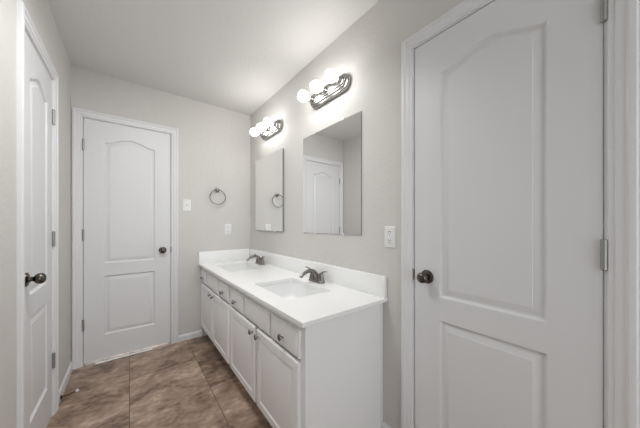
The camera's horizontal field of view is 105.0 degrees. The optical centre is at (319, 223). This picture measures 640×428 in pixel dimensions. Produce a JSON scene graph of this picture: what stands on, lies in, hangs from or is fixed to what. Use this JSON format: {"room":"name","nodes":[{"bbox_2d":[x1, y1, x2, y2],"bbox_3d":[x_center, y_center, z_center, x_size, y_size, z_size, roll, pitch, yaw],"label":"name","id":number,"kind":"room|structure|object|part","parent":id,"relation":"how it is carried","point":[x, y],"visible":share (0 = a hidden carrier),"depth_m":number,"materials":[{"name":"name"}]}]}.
{"room":"bathroom","nodes":[
{"label":"bathroom","id":0,"kind":"room"},
{"bbox_2d":[0,0,70,427],"bbox_3d":[-0.658,-0.051,0.147,0.115,2.447,4.540,0,0,-38],"label":"wall","id":1,"kind":"structure","parent":0,"point":[39,11],"depth_m":1.01,"materials":[{"name":"white paint"}]},
{"bbox_2d":[17,0,58,427],"bbox_3d":[-1.506,0.117,1.256,0.134,2.111,0.660,0,0,-38],"label":"door frame","id":2,"kind":"structure","parent":1,"relation":"attached to","point":[24,21],"depth_m":1.04,"materials":[{"name":"white paint"}]},
{"bbox_2d":[25,32,54,427],"bbox_3d":[-1.458,0.144,1.296,0.100,2.033,0.543,0,0,-38],"label":"door","id":3,"kind":"structure","parent":1,"relation":"in","point":[39,113],"depth_m":1.26,"materials":[{"name":"white paint"}]},
{"bbox_3d":[-1.304,0.253,1.135,0.054,0.050,0.050,0,0,-38],"label":"knob","id":4,"kind":"part","parent":3,"relation":"part of","materials":[{"name":"brown metal"}]},
{"bbox_2d":[59,362,72,403],"bbox_3d":[-1.833,1.141,1.765,0.012,0.062,0.544,0,0,-38],"label":"baseboard","id":5,"kind":"structure","parent":1,"relation":"attached to","point":[70,368],"depth_m":1.77,"materials":[{"name":"white paint"}]},
{"bbox_2d":[60,389,78,398],"bbox_3d":[-1.682,1.144,1.651,0.091,0.035,0.026,0,0,-38],"label":"door stop","id":6,"kind":"object","parent":5,"relation":"attached to","point":[76,390],"visible":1,"depth_m":1.65,"materials":[{"name":"brown metal"}]},
{"bbox_2d":[47,335,272,427],"bbox_3d":[-0.056,1.212,0.688,1.729,0.080,4.655,0,0,-38],"label":"floor","id":7,"kind":"structure","parent":0,"point":[189,383],"depth_m":1.70,"materials":[{"name":"brown tile"}]},
{"bbox_2d":[95,348,152,363],"bbox_3d":[-1.722,1.170,2.175,0.395,0.004,0.028,0,0,-38],"label":"threshold","id":8,"kind":"object","parent":7,"relation":"on","point":[151,348],"visible":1,"depth_m":2.16,"materials":[{"name":"white wood"}]},
{"bbox_2d":[200,268,382,427],"bbox_3d":[-0.458,0.802,1.964,0.569,0.741,1.915,0,0,-38],"label":"vanity cabinet","id":9,"kind":"object","parent":7,"relation":"on","point":[329,373],"visible":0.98,"depth_m":1.27,"materials":[{"name":"white paint"}]},
{"bbox_3d":[-1.166,0.535,2.469,0.019,0.125,0.200,0,0,-38],"label":"drawer","id":10,"kind":"part","parent":9,"relation":"part of","materials":[{"name":"white paint"}]},
{"bbox_3d":[-1.099,0.835,2.382,0.019,0.445,0.421,0,0,-38],"label":"cabinet door","id":11,"kind":"part","parent":9,"relation":"part of","materials":[{"name":"white paint"}]},
{"bbox_3d":[-0.820,0.835,2.023,0.019,0.445,0.434,0,0,-38],"label":"cabinet door","id":12,"kind":"part","parent":9,"relation":"part of","materials":[{"name":"white paint"}]},
{"bbox_3d":[-0.761,0.535,1.947,0.019,0.125,0.242,0,0,-38],"label":"drawer","id":13,"kind":"part","parent":9,"relation":"part of","materials":[{"name":"white paint"}]},
{"bbox_3d":[-0.581,0.535,1.715,0.019,0.125,0.254,0,0,-38],"label":"drawer","id":14,"kind":"part","parent":9,"relation":"part of","materials":[{"name":"white paint"}]},
{"bbox_3d":[-0.519,0.835,1.635,0.019,0.445,0.456,0,0,-38],"label":"cabinet door","id":15,"kind":"part","parent":9,"relation":"part of","materials":[{"name":"white paint"}]},
{"bbox_3d":[-0.642,0.752,1.823,0.018,0.641,1.912,0,0,-38],"label":"frame","id":16,"kind":"part","parent":9,"relation":"part of","materials":[{"name":"white paint"}]},
{"bbox_3d":[-0.227,0.835,1.259,0.019,0.445,0.444,0,0,-38],"label":"cabinet door","id":17,"kind":"part","parent":9,"relation":"part of","materials":[{"name":"white paint"}]},
{"bbox_3d":[-0.190,0.543,1.175,0.025,0.031,0.031,0,0,-38],"label":"knob","id":18,"kind":"part","parent":9,"relation":"part of","materials":[{"name":"grey metal"}]},
{"bbox_3d":[-0.173,0.535,1.189,0.019,0.125,0.266,0,0,-38],"label":"drawer","id":19,"kind":"part","parent":9,"relation":"part of","materials":[{"name":"white paint"}]},
{"bbox_2d":[198,248,387,327],"bbox_3d":[-0.446,0.361,1.953,0.563,0.140,1.947,0,0,-38],"label":"countertop","id":20,"kind":"structure","parent":9,"relation":"on","point":[346,291],"depth_m":1.55,"materials":[{"name":"white stone"}]},
{"bbox_2d":[220,264,257,271],"bbox_3d":[-0.782,0.504,2.355,0.353,0.144,0.508,0,0,-38],"label":"sink","id":21,"kind":"object","parent":20,"relation":"in","point":[232,268],"visible":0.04,"depth_m":2.56,"materials":[{"name":"white ceramic"}]},
{"bbox_2d":[246,254,264,264],"bbox_3d":[-0.627,0.360,2.490,0.190,0.097,0.189,0,0,4],"label":"faucet","id":22,"kind":"object","parent":20,"relation":"on","point":[260,261],"visible":1,"depth_m":2.45,"materials":[{"name":"silver metal"}]},
{"bbox_3d":[-0.657,0.356,2.460,0.173,0.088,0.046,0,0,-38],"label":"spout","id":23,"kind":"part","parent":22,"relation":"part of","materials":[{"name":"silver metal"}]},
{"bbox_2d":[260,281,323,299],"bbox_3d":[-0.192,0.504,1.594,0.353,0.144,0.513,0,0,-38],"label":"sink","id":24,"kind":"object","parent":20,"relation":"in","point":[289,290],"visible":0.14,"depth_m":1.80,"materials":[{"name":"white ceramic"}]},
{"bbox_2d":[299,266,326,283],"bbox_3d":[-0.040,0.360,1.733,0.190,0.097,0.189,0,0,4],"label":"faucet","id":25,"kind":"object","parent":20,"relation":"on","point":[315,277],"visible":1,"depth_m":1.69,"materials":[{"name":"silver metal"}]},
{"bbox_3d":[-0.070,0.356,1.703,0.173,0.088,0.046,0,0,-38],"label":"spout","id":26,"kind":"part","parent":25,"relation":"part of","materials":[{"name":"silver metal"}]},
{"bbox_3d":[-0.023,0.403,1.739,0.054,0.012,0.158,0,0,-38],"label":"plate","id":27,"kind":"part","parent":25,"relation":"part of","materials":[{"name":"silver metal"}]},
{"bbox_3d":[0.009,0.369,1.698,0.047,0.064,0.047,0,0,-38],"label":"handle","id":28,"kind":"part","parent":25,"relation":"part of","materials":[{"name":"silver metal"}]},
{"bbox_3d":[0.147,0.802,1.235,0.507,0.741,0.021,0,0,-38],"label":"panel","id":29,"kind":"part","parent":9,"relation":"part of","materials":[{"name":"white paint"}]},
{"bbox_2d":[71,65,249,361],"bbox_3d":[-1.448,-0.051,2.481,1.729,2.447,0.115,0,0,-38],"label":"wall","id":30,"kind":"structure","parent":0,"point":[214,141],"depth_m":2.53,"materials":[{"name":"white paint"}]},
{"bbox_2d":[72,107,178,369],"bbox_3d":[-1.732,0.117,2.248,0.749,2.111,0.134,0,0,-38],"label":"door frame","id":31,"kind":"structure","parent":30,"relation":"attached to","point":[78,114],"depth_m":2.02,"materials":[{"name":"white paint"}]},
{"bbox_2d":[82,118,170,363],"bbox_3d":[-1.695,0.140,2.197,0.632,2.025,0.100,0,0,-38],"label":"door","id":32,"kind":"structure","parent":30,"relation":"in","point":[126,231],"depth_m":2.18,"materials":[{"name":"white paint"}]},
{"bbox_2d":[183,199,190,210],"bbox_3d":[-1.342,-0.186,2.479,0.072,0.117,0.017,0,0,-38],"label":"light switch","id":33,"kind":"object","parent":30,"relation":"attached to","point":[186,203],"visible":1,"depth_m":2.48,"materials":[{"name":"white plastic"}]},
{"bbox_2d":[179,330,201,341],"bbox_3d":[-1.318,1.141,2.501,0.216,0.062,0.012,0,0,-38],"label":"baseboard","id":34,"kind":"structure","parent":30,"relation":"attached to","point":[187,336],"depth_m":2.50,"materials":[{"name":"white paint"}]},
{"bbox_2d":[209,188,225,204],"bbox_3d":[-1.103,-0.297,2.641,0.168,0.190,0.054,0,0,-38],"label":"towel ring","id":35,"kind":"object","parent":30,"relation":"attached to","point":[215,189],"visible":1,"depth_m":2.63,"materials":[{"name":"silver metal"}]},
{"bbox_2d":[225,224,230,234],"bbox_3d":[-1.024,0.062,2.732,0.072,0.117,0.008,0,0,-38],"label":"outlet","id":36,"kind":"object","parent":30,"relation":"attached to","point":[227,226],"visible":1,"depth_m":2.73,"materials":[{"name":"white plastic"}]},
{"bbox_2d":[47,0,378,115],"bbox_3d":[-0.056,-1.315,0.688,1.729,0.080,4.655,0,0,-38],"label":"ceiling","id":37,"kind":"structure","parent":0,"point":[234,55],"depth_m":1.70,"materials":[{"name":"white paint"}]},
{"bbox_2d":[250,0,639,427],"bbox_3d":[0.617,-0.051,1.137,0.115,2.447,4.540,0,0,-38],"label":"wall","id":38,"kind":"structure","parent":0,"point":[369,50],"depth_m":1.47,"materials":[{"name":"white paint"}]},
{"bbox_2d":[250,118,282,139],"bbox_3d":[-0.534,-0.924,2.387,0.172,0.108,0.410,0,0,-38],"label":"vanity light","id":39,"kind":"object","parent":38,"relation":"attached to","point":[272,128],"visible":1,"depth_m":2.34,"materials":[{"name":"white glass"}]},
{"bbox_3d":[-0.658,-0.924,2.485,0.096,0.078,0.078,0,0,-38],"label":"bulb","id":40,"kind":"part","parent":39,"relation":"part of","materials":[{"name":"white glass"}]},
{"bbox_3d":[-0.564,-0.924,2.364,0.096,0.078,0.078,0,0,-38],"label":"bulb","id":41,"kind":"part","parent":39,"relation":"part of","materials":[{"name":"white glass"}]},
{"bbox_3d":[-0.469,-0.924,2.242,0.096,0.078,0.078,0,0,-38],"label":"bulb","id":42,"kind":"part","parent":39,"relation":"part of","materials":[{"name":"white glass"}]},
{"bbox_2d":[256,148,283,231],"bbox_3d":[-0.525,-0.311,2.498,0.020,0.782,0.610,0,0,-38],"label":"wall mirror","id":43,"kind":"object","parent":38,"relation":"attached to","point":[270,168],"visible":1,"depth_m":2.44,"materials":[{"name":"clear glass"}]},
{"bbox_2d":[249,248,386,297],"bbox_3d":[-0.233,0.350,2.120,0.022,0.118,1.944,0,0,-38],"label":"backsplash","id":44,"kind":"structure","parent":38,"relation":"attached to","point":[370,283],"depth_m":1.67,"materials":[{"name":"white stone"}]},
{"bbox_2d":[298,69,350,108],"bbox_3d":[0.008,-0.925,1.688,0.172,0.108,0.410,0,0,-38],"label":"vanity light","id":45,"kind":"object","parent":38,"relation":"attached to","point":[337,85],"visible":1,"depth_m":1.65,"materials":[{"name":"silver metal"}]},
{"bbox_3d":[-0.116,-0.925,1.786,0.096,0.078,0.078,0,0,-38],"label":"bulb","id":46,"kind":"part","parent":45,"relation":"part of","materials":[{"name":"white glass"}]},
{"bbox_3d":[-0.021,-0.925,1.665,0.096,0.078,0.078,0,0,-38],"label":"bulb","id":47,"kind":"part","parent":45,"relation":"part of","materials":[{"name":"white glass"}]},
{"bbox_2d":[320,86,326,93],"bbox_3d":[0.022,-0.925,1.698,0.028,0.047,0.047,0,0,-38],"label":"socket","id":48,"kind":"object","parent":45,"relation":"attached to","point":[324,89],"depth_m":1.69,"materials":[{"name":"silver metal"}]},
{"bbox_3d":[0.073,-0.925,1.543,0.096,0.078,0.078,0,0,-38],"label":"bulb","id":49,"kind":"part","parent":45,"relation":"part of","materials":[{"name":"white glass"}]},
{"bbox_2d":[335,76,341,83],"bbox_3d":[0.116,-0.925,1.576,0.028,0.047,0.047,0,0,-38],"label":"socket","id":50,"kind":"object","parent":45,"relation":"attached to","point":[338,80],"depth_m":1.56,"materials":[{"name":"silver metal"}]},
{"bbox_2d":[303,111,361,235],"bbox_3d":[0.059,-0.311,1.755,0.010,0.782,0.635,0,0,-38],"label":"wall mirror","id":51,"kind":"object","parent":38,"relation":"attached to","point":[332,155],"visible":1,"depth_m":1.69,"materials":[{"name":"clear glass"}]},
{"bbox_2d":[382,421,390,427],"bbox_3d":[0.389,1.141,1.328,0.012,0.062,0.128,0,0,-38],"label":"baseboard","id":52,"kind":"structure","parent":38,"relation":"attached to","point":[384,425],"depth_m":1.36,"materials":[{"name":"white paint"}]},
{"bbox_2d":[385,226,395,247],"bbox_3d":[0.381,0.072,1.340,0.010,0.117,0.072,0,0,-38],"label":"outlet","id":53,"kind":"object","parent":38,"relation":"attached to","point":[390,231],"visible":1,"depth_m":1.33,"materials":[{"name":"white plastic"}]},
{"bbox_2d":[387,231,391,242],"bbox_3d":[0.379,0.072,1.339,0.003,0.067,0.033,0,0,-38],"label":"receptacle","id":54,"kind":"object","parent":53,"relation":"attached to","point":[389,233],"depth_m":1.34,"materials":[{"name":"white plastic"}]},
{"bbox_2d":[413,0,607,427],"bbox_3d":[0.652,0.144,0.974,0.100,2.033,0.634,0,0,-38],"label":"door","id":55,"kind":"structure","parent":38,"relation":"in","point":[511,248],"depth_m":0.91,"materials":[{"name":"white paint"}]},
{"bbox_3d":[0.484,0.253,1.153,0.054,0.050,0.050,0,0,-38],"label":"knob","id":56,"kind":"part","parent":55,"relation":"part of","materials":[{"name":"brown metal"}]},
{"bbox_2d":[401,0,638,427],"bbox_3d":[0.701,0.117,1.013,0.134,2.111,0.752,0,0,-38],"label":"door frame","id":57,"kind":"structure","parent":38,"relation":"attached to","point":[621,28],"depth_m":0.72,"materials":[{"name":"white paint"}]}
]}

